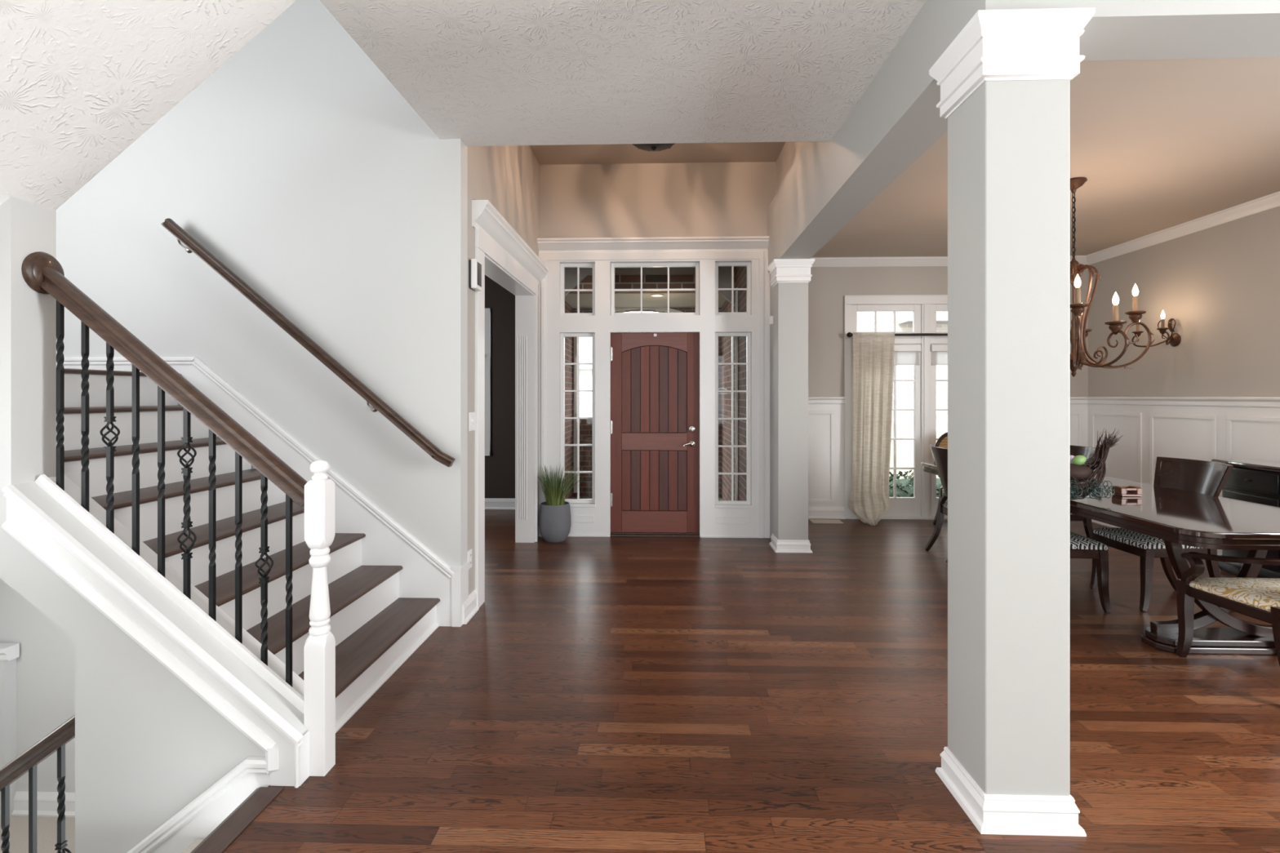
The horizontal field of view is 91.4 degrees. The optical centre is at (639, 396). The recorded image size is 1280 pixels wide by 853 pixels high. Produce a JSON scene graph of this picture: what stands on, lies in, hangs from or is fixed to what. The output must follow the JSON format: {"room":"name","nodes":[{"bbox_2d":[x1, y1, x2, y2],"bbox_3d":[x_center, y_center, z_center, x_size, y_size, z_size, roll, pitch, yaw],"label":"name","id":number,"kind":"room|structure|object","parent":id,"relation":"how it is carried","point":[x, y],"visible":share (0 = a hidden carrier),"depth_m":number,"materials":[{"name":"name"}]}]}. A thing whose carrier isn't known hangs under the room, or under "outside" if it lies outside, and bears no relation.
{"room":"entrance hall","nodes":[
{"label":"entrance hall","id":0,"kind":"room"},
{"bbox_2d":[0,657,16,820],"bbox_3d":[-3.974,2.085,3.852,0.195,1.010,0.070,0,0,2],"label":"wall","id":1,"kind":"structure","parent":0,"point":[7,668],"depth_m":3.84,"materials":[{"name":"paint"}]},
{"bbox_2d":[0,643,19,661],"bbox_3d":[-3.960,1.573,3.832,0.225,0.085,0.090,0,0,2],"label":"trim","id":2,"kind":"structure","parent":1,"relation":"on","point":[8,651],"depth_m":3.82,"materials":[{"name":"white paint"}]},
{"bbox_2d":[0,816,75,852],"bbox_3d":[-2.647,2.650,3.067,2.900,0.120,1.550,0,0,2],"label":"floor","id":3,"kind":"structure","parent":0,"point":[46,827],"depth_m":3.69,"materials":[{"name":"beige carpet"}]},
{"bbox_2d":[0,0,296,209],"bbox_3d":[-2.715,-0.532,1.728,2.855,2.656,1.470,0,0,2],"label":"ceiling","id":4,"kind":"structure","parent":0,"point":[81,81],"depth_m":2.19,"materials":[{"name":"white paint"}]},
{"bbox_2d":[0,195,307,852],"bbox_3d":[-2.667,1.630,2.377,2.907,4.720,0.170,0,0,2],"label":"wall","id":5,"kind":"structure","parent":0,"point":[147,745],"depth_m":2.27,"materials":[{"name":"paint"}]},
{"bbox_2d":[0,714,75,852],"bbox_3d":[-2.567,1.766,2.379,1.111,1.248,0.064,0,0,2],"label":"railing","id":6,"kind":"object","parent":5,"relation":"attached to","point":[56,740],"visible":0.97,"depth_m":2.36,"materials":[{"name":"brown wood"}]},
{"bbox_2d":[54,840,71,852],"bbox_3d":[-2.191,1.755,2.366,0.055,0.130,0.055,0,0,34],"label":"basket","id":7,"kind":"object","parent":6,"relation":"on","point":[60,845],"depth_m":2.36,"materials":[{"name":"black metal"}]},
{"bbox_2d":[126,756,270,852],"bbox_3d":[-2.298,2.343,1.639,1.917,2.094,1.280,0,0,2],"label":"baseboard","id":8,"kind":"structure","parent":5,"relation":"attached to","point":[184,831],"depth_m":2.23,"materials":[{"name":"white paint"}]},
{"bbox_2d":[190,786,284,852],"bbox_3d":[-1.345,1.413,1.281,0.105,0.054,1.870,0,0,2],"label":"trim","id":9,"kind":"structure","parent":5,"relation":"attached to","point":[218,841],"depth_m":2.04,"materials":[{"name":"brown wood"}]},
{"bbox_2d":[0,0,467,792],"bbox_3d":[-2.576,-0.110,3.905,2.985,8.200,0.130,0,0,2],"label":"wall","id":10,"kind":"structure","parent":0,"point":[296,163],"depth_m":3.82,"materials":[{"name":"paint"}]},
{"bbox_2d":[11,791,75,817],"bbox_3d":[-2.671,2.522,3.828,2.800,0.135,0.030,0,0,2],"label":"baseboard","id":11,"kind":"structure","parent":10,"relation":"attached to","point":[46,802],"depth_m":3.86,"materials":[{"name":"white paint"}]},
{"bbox_2d":[160,217,455,466],"bbox_3d":[-1.976,-0.324,3.758,1.762,1.484,0.122,0,0,2],"label":"wall handrail","id":12,"kind":"object","parent":10,"relation":"attached to","point":[192,245],"visible":1,"depth_m":3.70,"materials":[{"name":"brown wood"}]},
{"bbox_2d":[484,275,515,498],"bbox_3d":[-2.853,-0.085,5.921,3.334,2.949,3.879,0,0,2],"label":"wall","id":13,"kind":"structure","parent":0,"point":[500,466],"depth_m":7.68,"materials":[{"name":"brown paint"}]},
{"bbox_2d":[484,308,490,455],"bbox_3d":[-2.470,-0.175,7.693,1.260,1.810,0.029,0,0,2],"label":"picture frame","id":14,"kind":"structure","parent":13,"relation":"attached to","point":[487,311],"depth_m":7.67,"materials":[{"name":"white paint"}]},
{"bbox_2d":[484,497,515,510],"bbox_3d":[-2.730,1.323,7.702,3.220,0.135,0.030,0,0,2],"label":"baseboard","id":15,"kind":"structure","parent":13,"relation":"attached to","point":[490,503],"depth_m":7.67,"materials":[{"name":"white paint"}]},
{"bbox_2d":[467,145,539,595],"bbox_3d":[-1.124,-0.485,5.181,0.168,3.750,2.520,0,0,2],"label":"wall","id":16,"kind":"structure","parent":0,"point":[507,176],"depth_m":4.69,"materials":[{"name":"beige paint"}]},
{"bbox_2d":[467,548,471,568],"bbox_3d":[-1.076,1.031,3.957,0.011,0.118,0.080,0,0,2],"label":"power outlet","id":17,"kind":"object","parent":16,"relation":"attached to","point":[469,552],"visible":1,"depth_m":3.95,"materials":[{"name":"white plastic"}]},
{"bbox_2d":[462,589,479,624],"bbox_3d":[-1.067,1.323,3.938,0.030,0.135,0.260,0,0,2],"label":"baseboard","id":18,"kind":"structure","parent":16,"relation":"attached to","point":[470,607],"depth_m":3.92,"materials":[{"name":"white paint"}]},
{"bbox_2d":[468,412,475,431],"bbox_3d":[-1.070,0.163,4.004,0.020,0.120,0.120,0,0,2],"label":"light switch","id":19,"kind":"object","parent":16,"relation":"attached to","point":[472,420],"visible":1,"depth_m":3.98,"materials":[{"name":"white plastic"}]},
{"bbox_2d":[468,258,481,291],"bbox_3d":[-1.053,-0.775,3.998,0.054,0.186,0.120,0,0,2],"label":"wall panel","id":20,"kind":"object","parent":16,"relation":"attached to","point":[474,264],"visible":1,"depth_m":3.94,"materials":[{"name":"white plastic"}]},
{"bbox_2d":[474,226,537,607],"bbox_3d":[-1.027,0.142,5.058,0.034,2.495,1.980,0,0,2],"label":"trim","id":21,"kind":"structure","parent":16,"relation":"attached to","point":[484,245],"depth_m":4.18,"materials":[{"name":"white paint"}]},
{"bbox_2d":[484,254,534,542],"bbox_3d":[-1.122,0.210,5.091,0.182,2.359,1.718,0,0,2],"label":"trim","id":22,"kind":"structure","parent":16,"relation":"attached to","point":[524,297],"depth_m":5.93,"materials":[{"name":"white paint"}]},
{"bbox_2d":[471,200,548,285],"bbox_3d":[-0.990,-1.175,5.092,0.105,0.169,2.170,0,0,2],"label":"trim","id":23,"kind":"structure","parent":16,"relation":"attached to","point":[485,216],"depth_m":4.63,"materials":[{"name":"white paint"}]},
{"bbox_2d":[538,501,571,542],"bbox_3d":[-0.821,1.211,6.031,0.310,0.358,0.310,0,0,2],"label":"planter","id":24,"kind":"object","parent":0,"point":[554,517],"depth_m":5.91,"materials":[{"name":"grey ceramic"}]},
{"bbox_2d":[568,273,719,293],"bbox_3d":[0.045,-1.350,7.503,2.140,0.200,0.200,0,0,2],"label":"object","id":25,"kind":"structure","parent":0,"point":[650,281],"depth_m":7.40,"materials":[{"name":"brick"}]},
{"bbox_2d":[571,496,722,500],"bbox_3d":[0.379,1.620,7.967,2.984,0.340,3.250,0,0,2],"label":"floor","id":26,"kind":"structure","parent":0,"point":[572,497],"depth_m":8.94,"materials":[{"name":"concrete"}]},
{"bbox_2d":[573,307,721,497],"bbox_3d":[0.010,-0.010,9.125,3.800,3.600,0.240,0,0,2],"label":"wall","id":27,"kind":"structure","parent":0,"point":[682,309],"depth_m":9.05,"materials":[{"name":"red brick"}]},
{"bbox_2d":[573,307,683,493],"bbox_3d":[0.005,0.043,8.985,1.947,2.694,0.040,0,0,2],"label":"trim","id":28,"kind":"structure","parent":27,"relation":"attached to","point":[671,310],"depth_m":9.00,"materials":[{"name":"white wood"}]},
{"bbox_2d":[564,266,734,308],"bbox_3d":[0.369,-1.485,7.667,2.984,0.850,2.650,0,0,2],"label":"ceiling","id":29,"kind":"structure","parent":0,"point":[676,300],"depth_m":7.85,"materials":[{"name":"beige paint"}]},
{"bbox_2d":[650,293,663,297],"bbox_3d":[0.217,-1.265,7.847,0.170,0.010,0.170,0,0,2],"label":"recessed light","id":30,"kind":"object","parent":29,"relation":"in","point":[652,295],"visible":1,"depth_m":7.83,"materials":[{"name":"white"}]},
{"bbox_2d":[564,266,746,500],"bbox_3d":[0.372,-0.060,7.772,2.984,3.700,2.840,0,0,2],"label":"wall","id":31,"kind":"structure","parent":0,"point":[740,272],"depth_m":7.99,"materials":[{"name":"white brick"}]},
{"bbox_2d":[735,290,737,500],"bbox_3d":[1.082,0.120,6.987,0.027,2.660,0.040,0,0,2],"label":"downspout","id":32,"kind":"object","parent":31,"relation":"attached to","point":[736,291],"visible":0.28,"depth_m":6.97,"materials":[{"name":"white"}]},
{"bbox_2d":[529,142,785,164],"bbox_3d":[0.098,-2.385,5.100,2.650,0.150,2.600,0,0,2],"label":"ceiling","id":33,"kind":"structure","parent":0,"point":[738,152],"depth_m":5.96,"materials":[{"name":"paint"}]},
{"bbox_2d":[631,143,674,151],"bbox_3d":[0.108,-2.141,5.001,0.460,0.338,0.461,0,0,2],"label":"ceiling light","id":34,"kind":"object","parent":33,"relation":"attached to","point":[647,147],"visible":0.2,"depth_m":5.00,"materials":[{"name":"brown metal"}]},
{"bbox_2d":[222,509,1279,852],"bbox_3d":[0.422,1.450,3.588,9.800,0.120,8.400,0,0,2],"label":"floor","id":35,"kind":"structure","parent":0,"point":[611,694],"depth_m":2.67,"materials":[{"name":"brown wood"}]},
{"bbox_2d":[0,356,469,787],"bbox_3d":[-2.598,0.625,3.117,2.996,1.730,1.714,0,0,2],"label":"staircase","id":36,"kind":"structure","parent":35,"relation":"on","point":[388,593],"depth_m":2.98,"materials":[{"name":"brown wood"}]},
{"bbox_2d":[21,251,335,776],"bbox_3d":[-1.742,0.419,2.377,1.182,1.942,0.160,0,0,2],"label":"balustrade","id":37,"kind":"object","parent":36,"relation":"on","point":[42,273],"visible":1,"depth_m":2.36,"materials":[{"name":"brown wood"}]},
{"bbox_2d":[99,416,119,452],"bbox_3d":[-2.023,0.145,2.386,0.055,0.134,0.055,0,0,34],"label":"basket","id":38,"kind":"object","parent":37,"relation":"on","point":[109,420],"depth_m":2.38,"materials":[{"name":"black metal"}]},
{"bbox_2d":[177,521,196,559],"bbox_3d":[-1.722,0.548,2.376,0.056,0.139,0.055,0,0,34],"label":"basket","id":39,"kind":"object","parent":37,"relation":"on","point":[185,525],"depth_m":2.37,"materials":[{"name":"black metal"}]},
{"bbox_2d":[177,436,196,473],"bbox_3d":[-1.722,0.224,2.376,0.055,0.136,0.055,0,0,34],"label":"basket","id":40,"kind":"object","parent":37,"relation":"on","point":[186,440],"depth_m":2.37,"materials":[{"name":"black metal"}]},
{"bbox_2d":[254,546,273,583],"bbox_3d":[-1.422,0.638,2.366,0.055,0.134,0.055,0,0,34],"label":"basket","id":41,"kind":"object","parent":37,"relation":"on","point":[264,550],"depth_m":2.36,"materials":[{"name":"black metal"}]},
{"bbox_2d":[537,464,591,542],"bbox_3d":[-0.743,1.024,5.989,0.546,0.732,0.587,0,0,2],"label":"potted grass","id":42,"kind":"object","parent":35,"relation":"on","point":[554,515],"depth_m":5.93,"materials":[{"name":"grey concrete"}]},
{"bbox_2d":[767,258,814,552],"bbox_3d":[1.372,0.087,5.707,0.359,2.606,0.352,0,0,2],"label":"square column","id":43,"kind":"structure","parent":35,"relation":"on","point":[790,278],"depth_m":5.58,"materials":[{"name":"beige paint"}]},
{"bbox_2d":[768,315,773,324],"bbox_3d":[1.242,-0.710,5.849,0.062,0.080,0.035,0,0,2],"label":"wall sensor","id":44,"kind":"object","parent":43,"relation":"attached to","point":[771,317],"visible":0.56,"depth_m":5.83,"materials":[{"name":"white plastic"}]},
{"bbox_2d":[808,519,843,523],"bbox_3d":[2.061,1.387,6.919,0.330,0.007,0.170,0,0,2],"label":"floor vent","id":45,"kind":"object","parent":35,"relation":"in","point":[813,521],"visible":1,"depth_m":6.91,"materials":[{"name":"metal"}]},
{"bbox_2d":[924,444,947,563],"bbox_3d":[2.856,0.917,5.396,0.617,0.955,0.580,0,0,2],"label":"dining chair","id":46,"kind":"object","parent":35,"relation":"on","point":[940,455],"visible":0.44,"depth_m":5.47,"materials":[{"name":"brown wood"}]},
{"bbox_2d":[942,502,947,508],"bbox_3d":[2.924,0.956,5.394,0.477,0.063,0.490,0,0,2],"label":"seat cushion","id":47,"kind":"object","parent":46,"relation":"on","point":[944,504],"depth_m":5.54,"materials":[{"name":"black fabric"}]},
{"bbox_2d":[933,431,947,524],"bbox_3d":[3.422,0.883,6.469,0.659,1.025,0.682,0,0,2],"label":"armchair","id":48,"kind":"object","parent":35,"relation":"on","point":[942,442],"visible":0.09,"depth_m":6.75,"materials":[{"name":"brown wood"}]},
{"bbox_2d":[928,7,1095,836],"bbox_3d":[1.251,0.087,2.143,0.359,2.606,0.363,0,0,2],"label":"square column","id":49,"kind":"structure","parent":35,"relation":"on","point":[1004,80],"depth_m":2.01,"materials":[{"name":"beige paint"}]},
{"bbox_2d":[1070,444,1100,539],"bbox_3d":[3.591,0.917,5.441,0.617,0.955,0.580,0,0,2],"label":"dining chair","id":50,"kind":"object","parent":35,"relation":"on","point":[1088,452],"visible":0.06,"depth_m":5.29,"materials":[{"name":"brown wood"}]},
{"bbox_2d":[1070,532,1111,613],"bbox_3d":[2.717,0.917,4.255,0.617,0.955,0.580,0,0,2],"label":"dining chair","id":51,"kind":"object","parent":35,"relation":"on","point":[1081,547],"visible":0.19,"depth_m":4.01,"materials":[{"name":"brown wood"}]},
{"bbox_2d":[1070,532,1108,550],"bbox_3d":[2.785,0.956,4.253,0.477,0.063,0.490,0,0,2],"label":"seat cushion","id":52,"kind":"object","parent":51,"relation":"on","point":[1077,542],"depth_m":4.03,"materials":[{"name":"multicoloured fabric"}]},
{"bbox_2d":[920,461,1279,654],"bbox_3d":[3.243,1.020,4.593,1.070,0.740,3.268,0,0,2],"label":"dining table","id":53,"kind":"object","parent":35,"relation":"on","point":[1178,517],"visible":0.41,"depth_m":3.44,"materials":[{"name":"brown wood"}]},
{"bbox_2d":[1070,428,1123,500],"bbox_3d":[2.767,0.421,3.896,0.440,0.446,0.299,0,0,8],"label":"basket","id":54,"kind":"object","parent":53,"relation":"on","point":[1078,473],"visible":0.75,"depth_m":3.83,"materials":[{"name":"brown wicker"}]},
{"bbox_2d":[1070,455,1074,463],"bbox_3d":[2.727,0.409,3.974,0.073,0.069,0.060,0,0,16],"label":"egg","id":55,"kind":"object","parent":54,"relation":"on","point":[1071,456],"visible":0.24,"depth_m":3.95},
{"bbox_2d":[1071,455,1086,465],"bbox_3d":[2.733,0.400,3.889,0.079,0.063,0.060,0,0,3],"label":"egg","id":56,"kind":"object","parent":54,"relation":"on","point":[1077,460],"visible":1,"depth_m":3.87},
{"bbox_2d":[1111,485,1142,496],"bbox_3d":[3.181,0.619,4.084,0.132,0.058,0.090,0,0,2],"label":"wooden caddy","id":57,"kind":"object","parent":53,"relation":"on","point":[1132,491],"visible":0.95,"depth_m":4.05,"materials":[{"name":"brown wood"}]},
{"bbox_2d":[1089,456,1235,612],"bbox_3d":[3.551,0.917,4.262,0.617,0.955,0.580,0,0,2],"label":"dining chair","id":58,"kind":"object","parent":35,"relation":"on","point":[1203,477],"visible":0.62,"depth_m":4.21,"materials":[{"name":"brown wood"}]},
{"bbox_2d":[1092,527,1199,549],"bbox_3d":[3.483,0.956,4.264,0.477,0.063,0.490,0,0,2],"label":"seat cushion","id":59,"kind":"object","parent":58,"relation":"on","point":[1123,537],"depth_m":4.19,"materials":[{"name":"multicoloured fabric"}]},
{"bbox_2d":[1175,551,1279,666],"bbox_3d":[3.159,0.883,3.008,0.659,1.025,0.682,0,0,2],"label":"armchair","id":60,"kind":"object","parent":35,"relation":"on","point":[1258,598],"visible":1,"depth_m":3.15,"materials":[{"name":"brown wood"}]},
{"bbox_2d":[1189,577,1279,612],"bbox_3d":[3.162,0.972,3.097,0.570,0.060,0.505,0,0,2],"label":"seat cushion","id":61,"kind":"object","parent":60,"relation":"on","point":[1253,594],"depth_m":3.10,"materials":[{"name":"beige fabric"}]},
{"bbox_2d":[1211,458,1279,578],"bbox_3d":[4.709,0.948,4.147,0.380,0.885,1.770,0,0,2],"label":"sideboard","id":62,"kind":"object","parent":35,"relation":"on","point":[1249,480],"visible":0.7,"depth_m":4.70,"materials":[{"name":"brown wood"}]},
{"bbox_2d":[769,274,773,539],"bbox_3d":[1.381,0.080,5.981,0.227,2.620,0.350,0,0,2],"label":"wall","id":63,"kind":"structure","parent":0,"point":[771,287],"depth_m":6.06,"materials":[{"name":"beige paint"}]},
{"bbox_2d":[776,141,805,192],"bbox_3d":[1.391,-1.960,4.991,0.181,0.800,2.330,0,0,2],"label":"wall","id":64,"kind":"structure","parent":0,"point":[790,151],"depth_m":5.64,"materials":[{"name":"beige paint"}]},
{"bbox_2d":[320,0,1279,257],"bbox_3d":[-0.020,-1.810,-0.600,10.400,0.500,16.800,0,0,2],"label":"ceiling","id":65,"kind":"structure","parent":0,"point":[477,73],"depth_m":3.25,"materials":[{"name":"white paint"}]},
{"bbox_2d":[1070,177,1155,377],"bbox_3d":[3.232,-0.850,4.523,0.968,1.420,0.995,0,0,2],"label":"chandelier","id":66,"kind":"object","parent":65,"relation":"hanging from","point":[1078,332],"visible":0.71,"depth_m":4.46,"materials":[{"name":"brown metal"}]},
{"bbox_2d":[539,161,1088,396],"bbox_3d":[2.121,-0.485,6.687,6.214,3.750,1.110,0,0,2],"label":"wall","id":67,"kind":"structure","parent":0,"point":[691,199],"depth_m":6.22,"materials":[{"name":"beige paint"}]},
{"bbox_2d":[560,333,595,502],"bbox_3d":[-0.619,0.219,6.280,0.354,1.702,0.050,0,0,2],"label":"window","id":68,"kind":"structure","parent":67,"relation":"in","point":[563,335],"depth_m":6.26,"materials":[{"name":"white paint"}]},
{"bbox_2d":[560,263,595,315],"bbox_3d":[-0.618,-1.064,6.280,0.356,0.532,0.050,0,0,2],"label":"window","id":69,"kind":"structure","parent":67,"relation":"in","point":[563,266],"depth_m":6.26,"materials":[{"name":"white paint"}]},
{"bbox_2d":[537,235,768,252],"bbox_3d":[0.156,-1.485,6.138,2.325,0.130,0.100,0,0,2],"label":"trim","id":70,"kind":"structure","parent":67,"relation":"attached to","point":[747,242],"depth_m":6.12,"materials":[{"name":"white paint"}]},
{"bbox_2d":[538,250,769,537],"bbox_3d":[0.137,-0.020,6.242,2.279,2.820,0.155,0,0,2],"label":"trim","id":71,"kind":"structure","parent":67,"relation":"attached to","point":[706,323],"depth_m":6.17,"materials":[{"name":"white paint"}]},
{"bbox_2d":[610,262,698,315],"bbox_3d":[0.150,-1.064,6.253,0.880,0.532,0.050,0,0,2],"label":"window","id":72,"kind":"structure","parent":67,"relation":"in","point":[613,265],"depth_m":6.23,"materials":[{"name":"white paint"}]},
{"bbox_2d":[609,532,699,537],"bbox_3d":[0.149,1.375,6.244,0.887,0.030,0.150,0,0,2],"label":"trim","id":73,"kind":"structure","parent":67,"relation":"attached to","point":[612,534],"depth_m":6.18,"materials":[{"name":"brown wood"}]},
{"bbox_2d":[610,333,699,533],"bbox_3d":[0.149,0.365,6.217,0.890,1.990,0.114,0,0,2],"label":"door","id":74,"kind":"structure","parent":67,"relation":"in","point":[655,377],"depth_m":6.24,"materials":[{"name":"brown wood"}]},
{"bbox_2d":[715,332,751,505],"bbox_3d":[0.921,0.224,6.227,0.356,1.712,0.050,0,0,2],"label":"window","id":75,"kind":"structure","parent":67,"relation":"in","point":[748,502],"depth_m":6.21,"materials":[{"name":"white paint"}]},
{"bbox_2d":[715,262,751,315],"bbox_3d":[0.921,-1.064,6.227,0.356,0.532,0.050,0,0,2],"label":"window","id":76,"kind":"structure","parent":67,"relation":"in","point":[748,264],"depth_m":6.21,"materials":[{"name":"white paint"}]},
{"bbox_2d":[718,266,746,311],"bbox_3d":[0.921,-1.064,6.227,0.284,0.460,0.034,0,0,2],"label":"grille","id":77,"kind":"object","parent":76,"relation":"attached to","point":[731,289],"depth_m":6.21,"materials":[{"name":"white paint"}]},
{"bbox_2d":[851,343,920,515],"bbox_3d":[2.791,0.383,7.132,0.795,1.955,0.045,0,0,2],"label":"door","id":78,"kind":"structure","parent":67,"relation":"in","point":[899,506],"depth_m":7.10,"materials":[{"name":"white paint"}]},
{"bbox_2d":[889,365,915,497],"bbox_3d":[2.798,0.323,7.131,0.653,1.665,0.033,0,0,2],"label":"grille","id":79,"kind":"object","parent":78,"relation":"attached to","point":[895,468],"depth_m":7.11,"materials":[{"name":"white paint"}]},
{"bbox_2d":[851,304,920,338],"bbox_3d":[2.791,-0.849,7.124,0.795,0.388,0.050,0,0,2],"label":"window","id":80,"kind":"structure","parent":67,"relation":"in","point":[915,308],"depth_m":7.10,"materials":[{"name":"white paint"}]},
{"bbox_2d":[874,311,895,332],"bbox_3d":[2.791,-0.849,7.124,0.232,0.236,0.034,0,0,2],"label":"grille","id":81,"kind":"object","parent":80,"relation":"attached to","point":[875,312],"depth_m":7.11,"materials":[{"name":"white paint"}]},
{"bbox_2d":[844,294,947,519],"bbox_3d":[3.242,0.124,7.098,1.853,2.531,0.132,0,0,2],"label":"trim","id":82,"kind":"structure","parent":67,"relation":"attached to","point":[925,300],"depth_m":7.07,"materials":[{"name":"white paint"}]},
{"bbox_2d":[846,332,947,337],"bbox_3d":[3.289,-0.672,6.977,1.960,0.085,0.130,0,0,2],"label":"curtain rod","id":83,"kind":"object","parent":67,"relation":"attached to","point":[849,334],"visible":0.47,"depth_m":6.94,"materials":[{"name":"brown metal"}]},
{"bbox_2d":[848,332,894,525],"bbox_3d":[2.561,0.340,6.901,0.452,2.096,0.303,0,0,-36],"label":"curtain","id":84,"kind":"object","parent":83,"relation":"hanging from","point":[873,352],"visible":1,"depth_m":6.92,"materials":[{"name":"fabric"}]},
{"bbox_2d":[893,344,921,365],"bbox_3d":[2.810,-0.468,7.085,0.735,0.235,0.044,0,0,2],"label":"roller shade","id":85,"kind":"object","parent":67,"relation":"attached to","point":[904,354],"visible":0.42,"depth_m":7.09,"materials":[{"name":"white fabric"}]},
{"bbox_2d":[930,343,947,515],"bbox_3d":[3.682,0.383,7.101,0.798,1.955,0.045,0,0,2],"label":"door","id":86,"kind":"structure","parent":67,"relation":"in","point":[934,500],"depth_m":7.09,"materials":[{"name":"white paint"}]},
{"bbox_2d":[936,379,947,439],"bbox_3d":[3.689,0.323,7.101,0.656,1.665,0.033,0,0,2],"label":"grille","id":87,"kind":"object","parent":86,"relation":"attached to","point":[936,380],"depth_m":7.09,"materials":[{"name":"white paint"}]},
{"bbox_2d":[930,304,947,337],"bbox_3d":[3.682,-0.849,7.094,0.798,0.388,0.050,0,0,2],"label":"window","id":88,"kind":"structure","parent":67,"relation":"in","point":[934,308],"depth_m":7.08,"materials":[{"name":"white paint"}]},
{"bbox_2d":[930,344,947,365],"bbox_3d":[3.662,-0.468,7.056,0.740,0.235,0.044,0,0,2],"label":"roller shade","id":89,"kind":"object","parent":67,"relation":"attached to","point":[939,352],"visible":0.41,"depth_m":7.08,"materials":[{"name":"white fabric"}]},
{"bbox_2d":[767,0,1279,271],"bbox_3d":[3.161,-1.528,4.030,3.956,0.625,4.170,0,0,2],"label":"beam","id":90,"kind":"structure","parent":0,"point":[896,119],"depth_m":2.64,"materials":[{"name":"beige paint"}]},
{"bbox_2d":[1073,57,1279,78],"bbox_3d":[3.135,-1.530,2.553,3.468,0.080,0.684,0,0,2],"label":"ceiling","id":91,"kind":"structure","parent":0,"point":[1249,66],"depth_m":2.83,"materials":[{"name":"paint"}]},
{"bbox_2d":[1088,206,1279,396],"bbox_3d":[5.005,-0.310,4.492,0.140,3.400,5.220,0,0,2],"label":"wall","id":92,"kind":"structure","parent":0,"point":[1220,285],"depth_m":5.55,"materials":[{"name":"beige paint"}]},
{"bbox_2d":[808,506,1222,555],"bbox_3d":[3.249,1.323,4.637,3.380,0.135,4.850,0,0,2],"label":"baseboard","id":93,"kind":"structure","parent":92,"relation":"attached to","point":[814,513],"depth_m":7.07,"materials":[{"name":"white paint"}]},
{"bbox_2d":[808,404,1279,506],"bbox_3d":[3.248,0.710,4.585,3.380,1.360,4.955,0,0,2],"label":"wainscoting","id":94,"kind":"structure","parent":92,"relation":"attached to","point":[1207,433],"depth_m":6.20,"materials":[{"name":"white paint"}]},
{"bbox_2d":[808,396,1279,408],"bbox_3d":[3.249,0.046,4.637,3.380,0.087,4.850,0,0,2],"label":"trim","id":95,"kind":"structure","parent":92,"relation":"attached to","point":[1234,402],"depth_m":5.82,"materials":[{"name":"white paint"}]},
{"bbox_2d":[809,191,1279,266],"bbox_3d":[3.264,-1.514,5.077,3.380,0.092,3.970,0,0,2],"label":"trim","id":96,"kind":"structure","parent":92,"relation":"attached to","point":[1272,201],"depth_m":6.23,"materials":[{"name":"white paint"}]},
{"bbox_2d":[1131,310,1181,346],"bbox_3d":[4.843,-0.622,5.819,0.275,0.321,0.444,0,0,2],"label":"wall sconce","id":97,"kind":"object","parent":92,"relation":"attached to","point":[1175,339],"visible":0.86,"depth_m":5.79,"materials":[{"name":"orange metal"}]},
{"bbox_3d":[6.141,1.710,33.471,70.000,0.360,52.680,0,0,2],"label":"ground","id":98,"kind":"structure","parent":0,"visible":0},
{"bbox_2d":[579,355,591,417],"bbox_3d":[-3.049,0.090,23.617,12.100,3.200,7.800,0,0,2],"label":"house","id":99,"kind":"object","parent":98,"relation":"on","point":[585,371],"visible":0.02,"depth_m":20.03,"materials":[{"name":"white"}]},
{"bbox_2d":[857,311,947,479],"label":"window","id":100,"kind":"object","parent":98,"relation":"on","point":[865,320],"visible":0.06,"depth_m":11.34,"materials":[{"name":"glass"}]},
{"bbox_2d":[888,470,942,497],"bbox_3d":[4.215,1.469,9.061,2.819,0.806,1.104,0,0,2],"label":"shrub","id":101,"kind":"object","parent":98,"relation":"on","point":[904,486],"visible":0.09,"depth_m":8.82,"materials":[{"name":"green plant"}]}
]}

